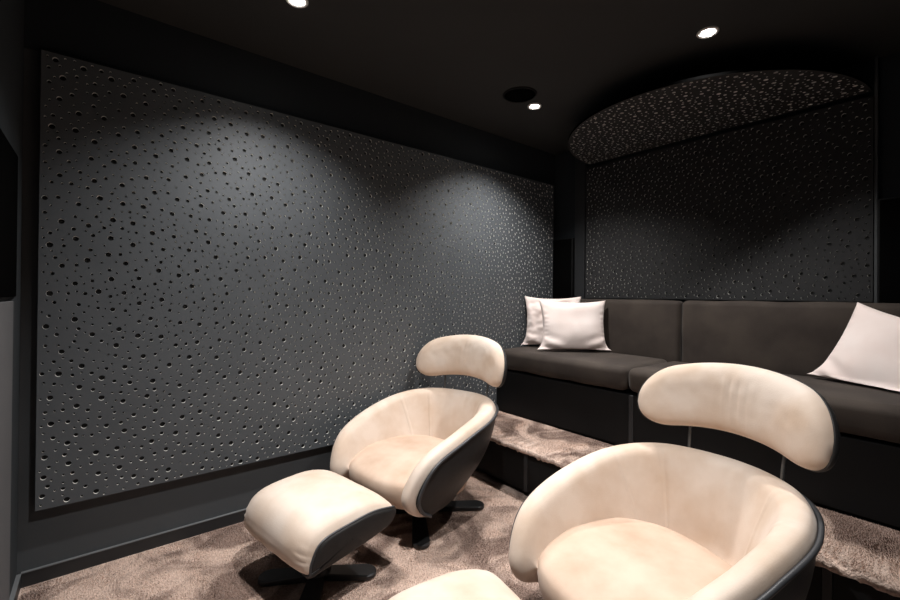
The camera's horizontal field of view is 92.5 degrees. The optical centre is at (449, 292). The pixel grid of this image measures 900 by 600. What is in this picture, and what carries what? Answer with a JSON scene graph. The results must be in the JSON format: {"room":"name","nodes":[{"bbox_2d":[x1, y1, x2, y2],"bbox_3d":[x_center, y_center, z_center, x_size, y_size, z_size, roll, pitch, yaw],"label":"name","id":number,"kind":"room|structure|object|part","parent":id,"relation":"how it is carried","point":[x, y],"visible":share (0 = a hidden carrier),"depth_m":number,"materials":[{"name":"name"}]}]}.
{"room":"home theater","nodes":[
{"label":"home theater","id":0,"kind":"room"},
{"bbox_2d":[0,0,23,596],"bbox_3d":[-0.679,-0.040,0.367,0.100,2.400,3.325,1,0,-39],"label":"wall","id":1,"kind":"structure","parent":0,"point":[11,11],"depth_m":1.58,"materials":[{"name":"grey paint"}]},
{"bbox_2d":[0,301,13,599],"bbox_3d":[-0.950,0.566,0.776,0.006,1.068,1.900,1,0,-39],"label":"trim","id":2,"kind":"structure","parent":1,"relation":"attached to","point":[6,308],"depth_m":1.42,"materials":[{"name":"grey paint"}]},
{"bbox_2d":[0,128,17,299],"bbox_3d":[-1.433,-0.229,1.391,0.012,0.503,0.343,1,0,-39],"label":"wall speaker","id":3,"kind":"object","parent":1,"relation":"attached to","point":[8,157],"visible":1,"depth_m":1.38,"materials":[{"name":"black paint"}]},
{"bbox_2d":[9,573,20,599],"bbox_3d":[-1.007,1.132,0.843,0.012,0.055,2.175,1,0,-39],"label":"baseboard","id":4,"kind":"structure","parent":1,"relation":"attached to","point":[19,584],"depth_m":1.64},
{"bbox_2d":[17,469,543,599],"bbox_3d":[0.648,1.227,1.443,3.542,0.100,3.525,1,0,-39],"label":"floor","id":5,"kind":"structure","parent":0,"point":[477,473],"depth_m":1.85,"materials":[{"name":"beige carpet"}]},
{"bbox_2d":[20,475,542,599],"bbox_3d":[-0.112,1.168,1.437,2.121,0.007,2.342,1,0,-39],"label":"carpet","id":6,"kind":"object","parent":5,"relation":"on","point":[500,490],"visible":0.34,"depth_m":1.84,"materials":[{"name":"brown carpet"}]},
{"bbox_2d":[244,470,395,599],"bbox_3d":[-0.553,0.982,1.788,0.508,0.360,0.441,0,0,41],"label":"footstool","id":7,"kind":"object","parent":6,"relation":"on","point":[311,520],"visible":1,"depth_m":1.66,"materials":[{"name":"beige leather"}]},
{"bbox_2d":[330,334,507,548],"bbox_3d":[-0.126,0.715,2.369,0.765,0.908,0.869,0,0,39],"label":"armchair","id":8,"kind":"object","parent":6,"relation":"on","point":[416,449],"visible":0.94,"depth_m":2.31,"materials":[{"name":"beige leather"}]},
{"bbox_2d":[349,435,467,509],"bbox_3d":[-0.209,0.923,2.269,0.570,0.194,0.569,0,0,39],"label":"seat cushion","id":9,"kind":"object","parent":8,"relation":"on","point":[384,465],"depth_m":2.14,"materials":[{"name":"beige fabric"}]},
{"bbox_2d":[389,569,520,599],"bbox_3d":[0.054,0.984,1.054,0.441,0.360,0.508,1,0,-28],"label":"footstool","id":10,"kind":"object","parent":6,"relation":"on","point":[469,584],"visible":1,"depth_m":1.19,"materials":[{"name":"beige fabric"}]},
{"bbox_2d":[509,362,840,599],"bbox_3d":[0.712,0.717,1.406,0.869,0.908,0.765,1,0,-27],"label":"armchair","id":11,"kind":"object","parent":6,"relation":"on","point":[644,520],"visible":1,"depth_m":1.45,"materials":[{"name":"beige leather"}]},
{"bbox_2d":[537,518,731,599],"bbox_3d":[0.596,0.925,1.348,0.569,0.194,0.570,1,0,-27],"label":"seat cushion","id":12,"kind":"object","parent":11,"relation":"on","point":[578,558],"depth_m":1.35,"materials":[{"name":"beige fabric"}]},
{"bbox_3d":[0.957,0.574,1.711,0.046,0.281,0.013,1,0,-35],"label":"headrest post","id":13,"kind":"part","parent":11,"relation":"part of","materials":[{"name":"grey metal"}]},
{"bbox_3d":[1.103,0.574,1.418,0.046,0.281,0.013,1,0,-18],"label":"headrest post","id":14,"kind":"part","parent":11,"relation":"part of","materials":[{"name":"grey metal"}]},
{"bbox_2d":[476,411,899,599],"bbox_3d":[0.924,1.028,2.207,0.465,0.271,2.397,1,0,-39],"label":"step","id":15,"kind":"structure","parent":5,"relation":"on","point":[857,559],"depth_m":1.66,"materials":[{"name":"brown carpet"}]},
{"bbox_3d":[0.225,1.035,2.757,0.012,0.220,0.662,1,0,-39],"label":"riser panel","id":16,"kind":"part","parent":15,"relation":"part of","materials":[{"name":"black paint"}]},
{"bbox_3d":[0.440,1.038,2.487,0.012,0.225,0.026,1,0,-39],"label":"riser trim","id":17,"kind":"part","parent":15,"relation":"part of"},
{"bbox_3d":[0.859,1.036,1.972,0.012,0.220,1.300,1,0,-39],"label":"riser panel","id":18,"kind":"part","parent":15,"relation":"part of","materials":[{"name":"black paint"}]},
{"bbox_3d":[1.275,1.040,1.455,0.012,0.225,0.026,1,0,-39],"label":"riser trim","id":19,"kind":"part","parent":15,"relation":"part of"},
{"bbox_3d":[1.403,1.038,1.300,0.012,0.220,0.374,1,0,-39],"label":"riser panel","id":20,"kind":"part","parent":15,"relation":"part of","materials":[{"name":"black paint"}]},
{"bbox_2d":[497,369,899,530],"bbox_3d":[1.394,0.890,2.590,0.743,0.598,2.392,1,0,-39],"label":"bench base","id":21,"kind":"object","parent":5,"relation":"on","point":[863,483],"visible":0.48,"depth_m":2.11,"materials":[{"name":"black paint"}]},
{"bbox_3d":[0.694,0.738,2.880,0.013,0.300,1.059,1,0,-39],"label":"panel","id":22,"kind":"part","parent":21,"relation":"part of","materials":[{"name":"black paint"}]},
{"bbox_2d":[504,345,666,389],"bbox_3d":[0.893,0.505,3.045,0.576,0.156,1.049,1,0,-39],"label":"seat cushion","id":23,"kind":"object","parent":21,"relation":"on","point":[596,368],"visible":0.76,"depth_m":2.80,"materials":[{"name":"brown fabric"}]},
{"bbox_2d":[521,296,580,344],"bbox_3d":[0.805,0.224,3.382,0.479,0.388,0.154,0,0,16],"label":"throw pillow","id":24,"kind":"object","parent":23,"relation":"on","point":[534,332],"visible":0.43,"depth_m":3.38,"materials":[{"name":"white fabric"}]},
{"bbox_2d":[538,300,609,349],"bbox_3d":[0.897,0.239,3.155,0.529,0.362,0.185,1,0,-5],"label":"throw pillow","id":25,"kind":"object","parent":23,"relation":"on","point":[565,325],"visible":1,"depth_m":3.10,"materials":[{"name":"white fabric"}]},
{"bbox_3d":[1.035,0.742,2.456,0.014,0.308,0.028,1,0,-39],"label":"trim","id":26,"kind":"part","parent":21,"relation":"part of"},
{"bbox_2d":[580,299,682,361],"bbox_3d":[1.181,0.274,3.251,0.128,0.447,1.095,1,0,-39],"label":"cushion","id":27,"kind":"object","parent":21,"relation":"on","point":[639,327],"visible":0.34,"depth_m":2.98,"materials":[{"name":"brown fabric"}]},
{"bbox_2d":[629,361,687,392],"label":"seat cushion","id":28,"kind":"object","parent":21,"relation":"on","point":[637,376],"depth_m":2.42,"materials":[{"name":"brown fabric"}]},
{"bbox_3d":[1.455,0.739,1.939,0.013,0.300,1.303,1,0,-39],"label":"panel","id":29,"kind":"part","parent":21,"relation":"part of","materials":[{"name":"black paint"}]},
{"bbox_2d":[682,300,899,379],"bbox_3d":[1.933,0.274,2.324,0.130,0.449,1.288,1,0,-39],"label":"cushion","id":30,"kind":"object","parent":21,"relation":"on","point":[791,338],"visible":0.56,"depth_m":2.42,"materials":[{"name":"brown fabric"}]},
{"bbox_2d":[784,374,899,443],"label":"seat cushion","id":31,"kind":"object","parent":21,"relation":"on","point":[866,411],"depth_m":1.73,"materials":[{"name":"brown fabric"}]},
{"bbox_2d":[807,302,899,391],"bbox_3d":[1.982,0.239,1.956,0.213,0.387,0.555,1,0,-16],"label":"throw pillow","id":32,"kind":"object","parent":31,"relation":"on","point":[867,352],"visible":1,"depth_m":1.98,"materials":[{"name":"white fabric"}]},
{"bbox_2d":[17,48,553,573],"bbox_3d":[-0.418,-0.026,2.780,3.542,2.400,0.100,1,0,-39],"label":"wall","id":33,"kind":"structure","parent":0,"point":[55,534],"depth_m":1.78,"materials":[{"name":"grey paint"}]},
{"bbox_2d":[20,508,245,588],"bbox_3d":[-0.860,1.141,2.353,2.116,0.055,0.012,1,0,-39],"label":"baseboard","id":34,"kind":"structure","parent":33,"relation":"attached to","point":[51,572],"depth_m":1.89,"materials":[{"name":"black wood"}]},
{"bbox_2d":[24,0,554,186],"bbox_3d":[-0.375,-1.086,2.744,3.342,0.280,0.008,1,0,-39],"label":"wall band","id":35,"kind":"object","parent":33,"relation":"attached to","point":[93,31],"depth_m":2.20,"materials":[{"name":"black paint"}]},
{"bbox_2d":[35,49,553,510],"bbox_3d":[-0.377,-0.033,2.720,3.225,1.817,0.035,1,0,-39],"label":"acoustic panel","id":36,"kind":"object","parent":33,"relation":"attached to","point":[223,283],"visible":0.86,"depth_m":2.13,"materials":[{"name":"grey fabric"}]},
{"bbox_2d":[97,0,899,154],"bbox_3d":[0.670,-1.273,1.456,3.542,0.100,3.525,1,0,-39],"label":"ceiling","id":37,"kind":"structure","parent":0,"point":[455,60],"depth_m":2.10,"materials":[{"name":"black paint"}]},
{"bbox_2d":[286,0,307,7],"bbox_3d":[-0.645,-1.228,1.815,0.092,0.010,0.092,1,0,-39],"label":"recessed light","id":38,"kind":"object","parent":37,"relation":"in","point":[295,3],"visible":1,"depth_m":1.83,"materials":[{"name":"white"}]},
{"bbox_2d":[503,86,536,102],"bbox_3d":[0.430,-1.215,2.655,0.210,0.009,0.210,1,0,-39],"label":"ceiling speaker","id":39,"kind":"object","parent":37,"relation":"attached to","point":[521,94],"visible":1,"depth_m":2.64,"materials":[{"name":"black paint"}]},
{"bbox_2d":[527,103,541,109],"bbox_3d":[0.552,-1.212,2.813,0.092,0.010,0.092,1,0,-39],"label":"recessed light","id":40,"kind":"object","parent":37,"relation":"in","point":[533,106],"visible":1,"depth_m":2.80,"materials":[{"name":"white"}]},
{"bbox_2d":[697,26,718,38],"bbox_3d":[1.204,-1.211,2.011,0.092,0.010,0.092,1,0,-39],"label":"recessed light","id":41,"kind":"object","parent":37,"relation":"in","point":[710,31],"visible":1,"depth_m":2.00,"materials":[{"name":"white"}]},
{"bbox_2d":[568,63,871,163],"bbox_3d":[1.325,-1.130,2.600,0.880,0.164,1.660,1,0,-39],"label":"ceiling canopy","id":42,"kind":"object","parent":37,"relation":"attached to","point":[699,102],"visible":1,"depth_m":2.41,"materials":[{"name":"black fabric"}]},
{"bbox_2d":[554,51,899,302],"bbox_3d":[1.748,-0.007,2.838,0.100,2.400,2.535,1,0,-39],"label":"wall","id":43,"kind":"structure","parent":0,"point":[889,65],"depth_m":2.27,"materials":[{"name":"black paint"}]},
{"bbox_2d":[553,238,574,298],"bbox_3d":[0.984,-0.199,3.662,0.056,0.506,0.216,1,0,-39],"label":"wall speaker","id":44,"kind":"object","parent":43,"relation":"attached to","point":[563,249],"visible":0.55,"depth_m":3.64,"materials":[{"name":"black paint"}]},
{"bbox_2d":[574,157,586,298],"bbox_3d":[1.083,-0.509,3.566,0.030,1.400,0.095,1,0,-39],"label":"trim","id":45,"kind":"structure","parent":43,"relation":"attached to","point":[580,167],"depth_m":3.55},
{"bbox_2d":[585,95,873,301],"bbox_3d":[1.647,-0.480,2.862,0.035,1.055,1.679,1,0,-39],"label":"acoustic panel","id":46,"kind":"object","parent":43,"relation":"attached to","point":[781,209],"visible":1,"depth_m":2.62,"materials":[{"name":"black fabric"}]},
{"bbox_2d":[874,56,878,302],"bbox_3d":[2.183,-0.506,2.205,0.030,1.400,0.014,1,0,-39],"label":"trim","id":47,"kind":"structure","parent":43,"relation":"attached to","point":[876,70],"depth_m":2.20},
{"bbox_2d":[877,197,899,302],"bbox_3d":[2.201,-0.209,2.158,0.056,0.521,0.078,1,0,-39],"label":"wall speaker","id":48,"kind":"object","parent":43,"relation":"attached to","point":[888,229],"visible":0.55,"depth_m":2.14,"materials":[{"name":"black paint"}]}
]}

